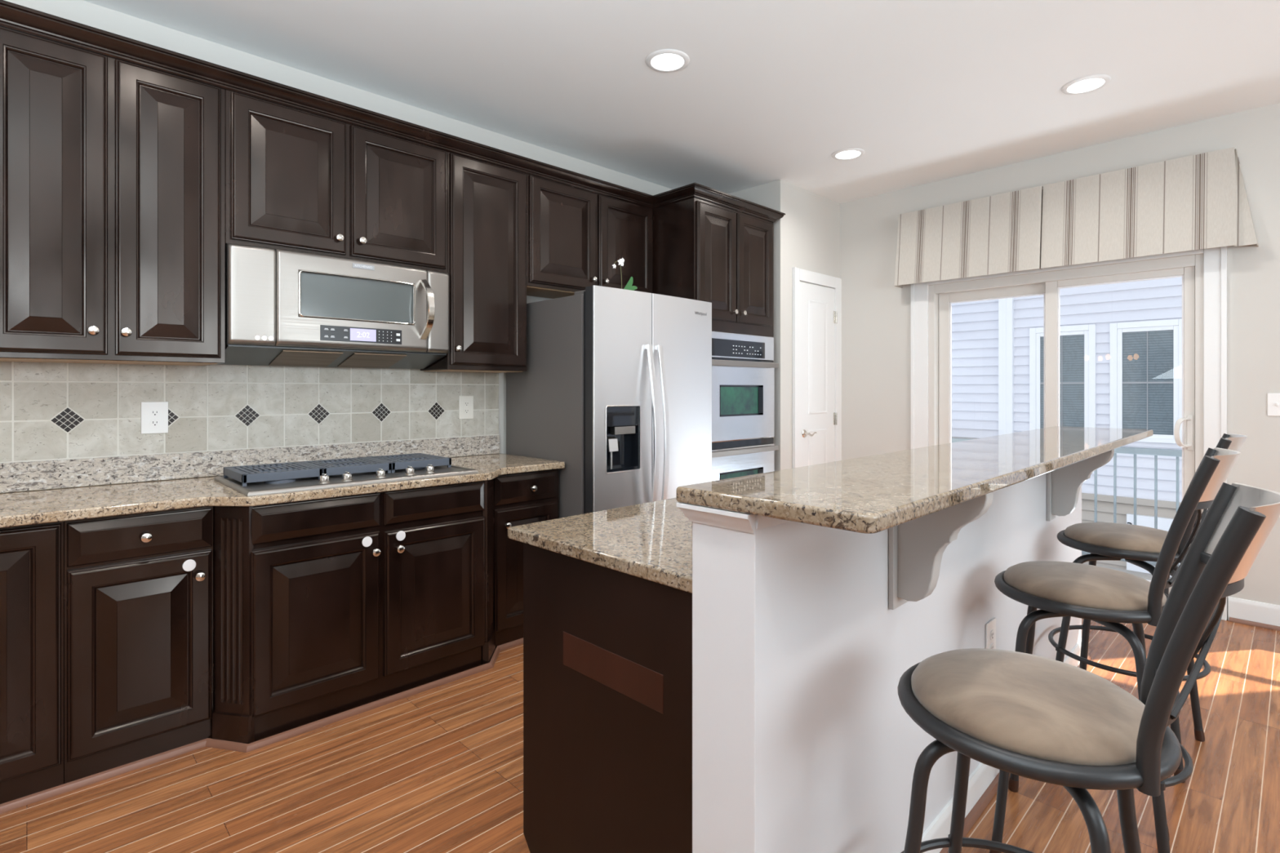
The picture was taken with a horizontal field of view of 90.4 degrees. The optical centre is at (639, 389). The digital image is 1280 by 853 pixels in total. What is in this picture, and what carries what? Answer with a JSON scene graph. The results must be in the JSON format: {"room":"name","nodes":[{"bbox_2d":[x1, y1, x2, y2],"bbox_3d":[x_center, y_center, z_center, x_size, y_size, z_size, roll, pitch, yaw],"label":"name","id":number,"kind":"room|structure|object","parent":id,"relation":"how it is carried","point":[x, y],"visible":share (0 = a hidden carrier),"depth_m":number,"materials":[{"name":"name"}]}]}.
{"room":"kitchen","nodes":[
{"label":"kitchen","id":0,"kind":"room"},
{"bbox_2d":[0,0,671,493],"bbox_3d":[-2.744,-0.128,2.131,9.010,2.855,0.162,0,0,-44],"label":"wall","id":1,"kind":"structure","parent":0,"point":[49,411],"depth_m":2.91,"materials":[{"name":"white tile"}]},
{"bbox_2d":[0,26,225,365],"bbox_3d":[-2.046,-0.675,2.443,0.718,1.140,0.376,0,0,-44],"label":"upper cabinet","id":2,"kind":"object","parent":1,"relation":"attached to","point":[113,170],"visible":1,"depth_m":2.31,"materials":[{"name":"brown wood"}]},
{"bbox_2d":[141,401,168,434],"bbox_3d":[-2.049,0.118,2.684,0.092,0.134,0.009,0,0,-44],"label":"outlet","id":3,"kind":"object","parent":1,"relation":"attached to","point":[154,415],"visible":1,"depth_m":2.68,"materials":[{"name":"white plastic"}]},
{"bbox_2d":[149,419,159,426],"bbox_3d":[-2.048,0.140,2.682,0.035,0.029,0.003,0,0,-44],"label":"receptacle","id":4,"kind":"object","parent":3,"relation":"attached to","point":[152,422],"depth_m":2.68,"materials":[{"name":"white plastic"}]},
{"bbox_2d":[149,408,159,416],"bbox_3d":[-2.048,0.097,2.682,0.035,0.029,0.003,0,0,-44],"label":"receptacle","id":5,"kind":"object","parent":3,"relation":"attached to","point":[153,412],"depth_m":2.68,"materials":[{"name":"white plastic"}]},
{"bbox_2d":[225,88,447,272],"bbox_3d":[-1.437,-0.921,3.031,0.975,0.647,0.376,0,0,-44],"label":"upper cabinet","id":6,"kind":"object","parent":1,"relation":"attached to","point":[296,180],"visible":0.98,"depth_m":2.86,"materials":[{"name":"brown wood"}]},
{"bbox_2d":[215,243,448,368],"bbox_3d":[-1.405,-0.354,2.998,0.965,0.484,0.469,0,0,-44],"label":"microwave","id":7,"kind":"object","parent":6,"relation":"attached to","point":[286,308],"visible":1,"depth_m":2.84,"materials":[{"name":"grey metal"}]},
{"bbox_2d":[324,328,399,342],"bbox_3d":[-1.264,-0.250,2.909,0.340,0.048,0.005,0,0,-45],"label":"control panel","id":8,"kind":"object","parent":7,"relation":"attached to","point":[331,335],"depth_m":2.90,"materials":[{"name":"black plastic"}]},
{"bbox_2d":[458,395,473,418],"bbox_3d":[-1.008,0.102,3.689,0.092,0.134,0.009,0,0,-44],"label":"outlet","id":9,"kind":"object","parent":1,"relation":"attached to","point":[465,403],"visible":1,"depth_m":3.68,"materials":[{"name":"white plastic"}]},
{"bbox_2d":[463,408,469,413],"bbox_3d":[-1.006,0.123,3.687,0.035,0.029,0.003,0,0,-44],"label":"receptacle","id":10,"kind":"object","parent":9,"relation":"attached to","point":[466,411],"depth_m":3.69,"materials":[{"name":"white plastic"}]},
{"bbox_2d":[463,400,469,406],"bbox_3d":[-1.006,0.081,3.687,0.035,0.029,0.003,0,0,-44],"label":"receptacle","id":11,"kind":"object","parent":9,"relation":"attached to","point":[466,403],"depth_m":3.69,"materials":[{"name":"white plastic"}]},
{"bbox_2d":[420,151,526,373],"bbox_3d":[-0.912,-0.673,3.538,0.484,1.144,0.376,0,0,-44],"label":"upper cabinet","id":12,"kind":"object","parent":1,"relation":"attached to","point":[486,202],"visible":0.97,"depth_m":3.41,"materials":[{"name":"brown wood"}]},
{"bbox_2d":[526,173,653,298],"bbox_3d":[-0.372,-0.917,4.059,1.014,0.656,0.376,0,0,-44],"label":"upper cabinet","id":13,"kind":"object","parent":1,"relation":"attached to","point":[575,236],"visible":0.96,"depth_m":3.87,"materials":[{"name":"brown wood"}]},
{"bbox_2d":[0,618,1279,852],"bbox_3d":[-0.032,1.360,-0.086,10.235,0.120,7.220,0,0,-44],"label":"floor","id":14,"kind":"structure","parent":0,"point":[439,769],"depth_m":2.06,"materials":[{"name":"brown wood"}]},
{"bbox_2d":[0,520,63,804],"bbox_3d":[-2.312,0.861,2.026,0.686,0.878,0.607,0,0,-44],"label":"base cabinet","id":15,"kind":"object","parent":14,"relation":"on","point":[32,556],"visible":0.86,"depth_m":2.00,"materials":[{"name":"brown wood"}]},
{"bbox_2d":[63,506,213,783],"bbox_3d":[-1.908,0.861,2.397,0.408,0.878,0.636,0,0,-44],"label":"base cabinet","id":16,"kind":"object","parent":14,"relation":"on","point":[138,588],"visible":0.98,"depth_m":2.17,"materials":[{"name":"brown wood"}]},
{"bbox_2d":[0,637,523,813],"bbox_3d":[-1.346,1.290,2.451,2.668,0.021,0.165,0,0,-44],"label":"trim","id":17,"kind":"structure","parent":14,"relation":"on","point":[211,743],"depth_m":2.31,"materials":[{"name":"brown wood"}]},
{"bbox_2d":[212,478,495,743],"bbox_3d":[-1.300,0.861,2.900,1.178,0.878,0.756,0,0,-44],"label":"base cabinet","id":18,"kind":"object","parent":14,"relation":"on","point":[323,608],"visible":0.94,"depth_m":2.53,"materials":[{"name":"brown wood"}]},
{"bbox_2d":[0,453,564,528],"bbox_3d":[-1.561,0.403,2.646,2.728,0.034,0.764,0,0,-44],"label":"countertop","id":19,"kind":"structure","parent":18,"relation":"on","point":[60,504],"depth_m":2.36,"materials":[{"name":"stone"}]},
{"bbox_2d":[0,435,499,493],"bbox_3d":[-1.827,0.329,2.905,2.706,0.110,0.020,0,0,-44],"label":"granite upstand","id":20,"kind":"object","parent":19,"relation":"on","point":[15,477],"visible":0.92,"depth_m":2.76,"materials":[{"name":"beige stone"}]},
{"bbox_2d":[213,453,478,496],"bbox_3d":[-1.284,0.358,2.829,0.930,0.055,0.575,0,0,-44],"label":"cooktop","id":21,"kind":"object","parent":19,"relation":"in","point":[279,477],"visible":1,"depth_m":2.71,"materials":[{"name":"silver metal"}]},
{"bbox_2d":[493,468,559,648],"bbox_3d":[-0.773,0.861,3.488,0.409,0.878,0.640,0,0,-44],"label":"base cabinet","id":22,"kind":"object","parent":14,"relation":"on","point":[528,497],"visible":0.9,"depth_m":3.22,"materials":[{"name":"brown wood"}]},
{"bbox_2d":[523,542,692,852],"bbox_3d":[0.818,0.861,2.469,2.622,0.878,0.694,0,0,-45],"label":"base cabinet","id":23,"kind":"object","parent":14,"relation":"on","point":[607,653],"visible":0.19,"depth_m":1.52,"materials":[{"name":"brown wood"}]},
{"bbox_2d":[507,497,692,593],"bbox_3d":[0.818,0.403,2.473,2.656,0.034,0.700,0,0,-45],"label":"countertop","id":24,"kind":"structure","parent":23,"relation":"on","point":[651,541],"depth_m":1.66,"materials":[{"name":"beige stone"}]},
{"bbox_2d":[506,284,711,518],"bbox_3d":[-0.153,0.382,3.851,0.944,1.836,0.926,0,0,-44],"label":"refrigerator","id":25,"kind":"object","parent":14,"relation":"on","point":[615,386],"visible":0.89,"depth_m":3.48,"materials":[{"name":"grey metal"}]},
{"bbox_2d":[612,257,637,290],"bbox_3d":[-0.096,-0.634,3.688,0.180,0.260,0.076,0,0,-44],"label":"potted orchid","id":26,"kind":"object","parent":25,"relation":"on","point":[628,286],"visible":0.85,"depth_m":3.69,"materials":[{"name":"white plant"}]},
{"bbox_2d":[653,196,773,443],"bbox_3d":[0.439,0.028,4.584,0.881,2.545,0.746,0,0,-44],"label":"tall cabinet","id":27,"kind":"object","parent":14,"relation":"on","point":[722,256],"visible":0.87,"depth_m":4.25,"materials":[{"name":"brown wood"}]},
{"bbox_2d":[0,0,785,222],"bbox_3d":[-0.572,-1.260,3.376,4.136,0.065,0.430,0,0,-44],"label":"crown molding","id":28,"kind":"structure","parent":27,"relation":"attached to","point":[14,16],"depth_m":2.80,"materials":[{"name":"brown wood"}]},
{"bbox_2d":[711,331,778,480],"bbox_3d":[0.467,0.292,4.555,0.835,1.349,0.733,0,0,-44],"label":"double oven","id":29,"kind":"object","parent":27,"relation":"in","point":[743,366],"visible":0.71,"depth_m":4.34,"materials":[{"name":"silver metal"}]},
{"bbox_2d":[733,345,760,355],"bbox_3d":[0.742,-0.272,4.389,0.322,0.054,0.001,0,0,-44],"label":"print","id":30,"kind":"object","parent":29,"relation":"attached to","point":[737,349],"depth_m":4.39,"materials":[{"name":"white"}]},
{"bbox_2d":[897,482,1279,852],"bbox_3d":[0.718,0.729,1.104,0.480,1.142,0.574,0,0,-44],"label":"bar stool","id":31,"kind":"object","parent":14,"relation":"on","point":[1037,717],"visible":1,"depth_m":1.03,"materials":[{"name":"grey"}]},
{"bbox_2d":[911,648,1145,765],"bbox_3d":[0.699,0.550,1.151,0.382,0.054,0.382,0,0,-44],"label":"seat cushion","id":32,"kind":"object","parent":31,"relation":"on","point":[1033,709],"depth_m":1.07,"materials":[{"name":"beige fabric"}]},
{"bbox_2d":[989,447,1240,852],"bbox_3d":[1.281,0.729,1.770,0.481,1.142,0.568,0,0,-44],"label":"bar stool","id":33,"kind":"object","parent":14,"relation":"on","point":[1108,597],"visible":0.7,"depth_m":1.67,"materials":[{"name":"grey"}]},
{"bbox_2d":[1003,560,1166,610],"bbox_3d":[1.264,0.550,1.824,0.382,0.054,0.382,0,0,-44],"label":"seat cushion","id":34,"kind":"object","parent":33,"relation":"on","point":[1084,587],"depth_m":1.74,"materials":[{"name":"beige fabric"}]},
{"bbox_2d":[1048,433,1247,782],"bbox_3d":[1.846,0.729,2.346,0.486,1.142,0.572,0,0,-44],"label":"bar stool","id":35,"kind":"object","parent":14,"relation":"on","point":[1108,541],"visible":0.6,"depth_m":2.33,"materials":[{"name":"grey"}]},
{"bbox_2d":[1064,522,1191,552],"bbox_3d":[1.832,0.550,2.400,0.382,0.054,0.382,0,0,-44],"label":"seat cushion","id":36,"kind":"object","parent":35,"relation":"on","point":[1089,537],"depth_m":2.32,"materials":[{"name":"beige fabric"}]},
{"bbox_2d":[83,0,1279,203],"bbox_3d":[-0.014,-1.630,-0.069,10.285,0.150,7.220,0,0,-44],"label":"ceiling","id":37,"kind":"structure","parent":0,"point":[930,91],"depth_m":3.11,"materials":[{"name":"paint"}]},
{"bbox_2d":[644,48,689,72],"bbox_3d":[0.130,-1.550,3.002,0.210,0.008,0.210,0,0,-44],"label":"recessed light","id":38,"kind":"object","parent":37,"relation":"in","point":[664,60],"visible":1,"depth_m":2.99,"materials":[{"name":"paint"}]},
{"bbox_2d":[831,147,865,159],"bbox_3d":[1.371,-1.550,4.186,0.210,0.008,0.210,0,0,-44],"label":"recessed light","id":39,"kind":"object","parent":37,"relation":"in","point":[848,153],"visible":1,"depth_m":4.18,"materials":[{"name":"paint"}]},
{"bbox_2d":[1061,74,1111,94],"bbox_3d":[2.269,-1.550,3.235,0.210,0.008,0.210,0,0,-44],"label":"recessed light","id":40,"kind":"object","parent":37,"relation":"in","point":[1086,84],"visible":1,"depth_m":3.23,"materials":[{"name":"paint"}]},
{"bbox_2d":[728,179,839,471],"bbox_3d":[1.109,-0.128,5.364,1.025,2.855,0.860,0,0,-44],"label":"wall","id":41,"kind":"structure","parent":0,"point":[807,237],"depth_m":4.79,"materials":[{"name":"paint"}]},
{"bbox_2d":[792,266,841,468],"bbox_3d":[1.432,0.187,5.032,0.719,2.226,0.066,0,0,-44],"label":"door","id":42,"kind":"structure","parent":41,"relation":"in","point":[816,309],"depth_m":5.01,"materials":[{"name":"paint"}]},
{"bbox_2d":[692,473,1081,852],"bbox_3d":[1.117,0.763,2.169,2.698,1.073,0.153,0,0,-45],"label":"wall","id":43,"kind":"structure","parent":0,"point":[804,740],"depth_m":1.34,"materials":[{"name":"paint"}]},
{"bbox_2d":[676,502,790,533],"bbox_3d":[0.337,0.245,1.408,0.562,0.037,0.182,0,0,-45],"label":"trim","id":44,"kind":"structure","parent":43,"relation":"attached to","point":[745,522],"depth_m":1.20,"materials":[{"name":"paint"}]},
{"bbox_2d":[675,426,1153,533],"bbox_3d":[1.297,0.211,2.202,3.045,0.032,0.416,0,0,-45],"label":"countertop","id":45,"kind":"structure","parent":43,"relation":"on","point":[877,493],"depth_m":1.37,"materials":[{"name":"beige stone"}]},
{"bbox_2d":[888,492,993,609],"bbox_3d":[0.718,0.383,1.515,0.094,0.310,0.215,0,0,-45],"label":"corbel","id":46,"kind":"object","parent":43,"relation":"attached to","point":[917,547],"visible":0.75,"depth_m":1.52,"materials":[{"name":"paint"}]},
{"bbox_2d":[985,617,995,648],"bbox_3d":[1.159,0.830,2.097,0.092,0.134,0.009,0,0,-45],"label":"outlet","id":47,"kind":"object","parent":43,"relation":"attached to","point":[990,627],"visible":0.66,"depth_m":2.09,"materials":[{"name":"white plastic"}]},
{"bbox_2d":[990,643,994,648],"bbox_3d":[1.161,0.852,2.095,0.035,0.029,0.003,0,0,-45],"label":"receptacle","id":48,"kind":"object","parent":47,"relation":"attached to","point":[992,645],"depth_m":2.09,"materials":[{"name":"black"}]},
{"bbox_2d":[990,630,994,639],"bbox_3d":[1.161,0.808,2.095,0.035,0.029,0.003,0,0,-45],"label":"receptacle","id":49,"kind":"object","parent":47,"relation":"attached to","point":[992,632],"depth_m":2.09,"materials":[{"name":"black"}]},
{"bbox_2d":[921,638,1081,852],"bbox_3d":[1.127,1.247,2.169,2.712,0.106,0.166,0,0,-45],"label":"baseboard","id":50,"kind":"structure","parent":43,"relation":"attached to","point":[983,775],"depth_m":1.94,"materials":[{"name":"paint"}]},
{"bbox_2d":[939,655,1091,852],"bbox_3d":[1.140,1.290,2.169,2.730,0.021,0.184,0,0,-45],"label":"trim","id":51,"kind":"structure","parent":43,"relation":"attached to","point":[980,806],"depth_m":1.96,"materials":[{"name":"brown"}]},
{"bbox_2d":[1046,448,1114,521],"bbox_3d":[1.772,0.383,2.557,0.094,0.310,0.215,0,0,-45],"label":"corbel","id":52,"kind":"object","parent":43,"relation":"attached to","point":[1064,484],"visible":0.8,"depth_m":2.57,"materials":[{"name":"paint"}]},
{"bbox_2d":[840,102,1279,619],"bbox_3d":[3.896,-0.128,3.106,0.150,2.855,6.260,0,0,-44],"label":"wall","id":53,"kind":"structure","parent":0,"point":[876,313],"depth_m":3.97,"materials":[{"name":"paint"}]},
{"bbox_2d":[911,246,1226,620],"bbox_3d":[2.731,0.205,4.259,0.185,2.190,1.777,0,0,-44],"label":"door","id":54,"kind":"structure","parent":53,"relation":"in","point":[1203,420],"depth_m":4.09,"materials":[{"name":"paint"}]},
{"bbox_2d":[893,146,1258,288],"bbox_3d":[2.664,-1.063,4.162,0.152,0.550,1.986,0,0,-44],"label":"valance","id":55,"kind":"object","parent":53,"relation":"attached to","point":[1197,202],"visible":1,"depth_m":3.97,"materials":[{"name":"fabric"}]},
{"bbox_2d":[1227,596,1279,626],"bbox_3d":[4.612,1.234,2.245,0.014,0.132,3.725,0,0,-44],"label":"baseboard","id":56,"kind":"structure","parent":53,"relation":"attached to","point":[1238,608],"depth_m":3.51,"materials":[{"name":"paint"}]},
{"bbox_2d":[1229,617,1279,631],"bbox_3d":[4.603,1.290,2.232,0.018,0.021,3.720,0,0,-44],"label":"trim","id":57,"kind":"structure","parent":53,"relation":"attached to","point":[1231,620],"depth_m":3.49,"materials":[{"name":"brown"}]},
{"bbox_2d":[1267,393,1279,416],"bbox_3d":[3.470,0.081,3.427,0.016,0.124,0.123,0,0,-44],"label":"switch plate","id":58,"kind":"object","parent":53,"relation":"attached to","point":[1273,399],"visible":1,"depth_m":3.45,"materials":[{"name":"white plastic"}]},
{"label":"outside","id":59,"kind":"structure","parent":0,"visible":0},
{"bbox_3d":[7.570,4.678,7.305,10.960,0.145,28.000,0,0,-44],"label":"ground","id":60,"kind":"structure","parent":59,"visible":0},
{"bbox_2d":[951,276,1182,577],"bbox_3d":[7.234,-0.650,9.065,6.000,10.500,15.600,0,0,-44],"label":"neighbouring house","id":61,"kind":"structure","parent":60,"relation":"on","point":[1121,344],"depth_m":7.41,"materials":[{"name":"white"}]},
{"bbox_2d":[1082,563,1171,580],"bbox_3d":[3.216,2.980,4.631,0.980,3.240,2.800,0,0,-44],"label":"deck","id":62,"kind":"object","parent":60,"relation":"on","point":[1148,576],"visible":0.02,"depth_m":4.71,"materials":[{"name":"grey"}]},
{"bbox_2d":[951,437,1182,566],"bbox_3d":[3.482,0.894,4.888,0.060,0.932,2.800,0,0,-44],"label":"balcony railing","id":63,"kind":"object","parent":62,"relation":"on","point":[1135,451],"visible":0.13,"depth_m":4.69,"materials":[{"name":"grey wood"}]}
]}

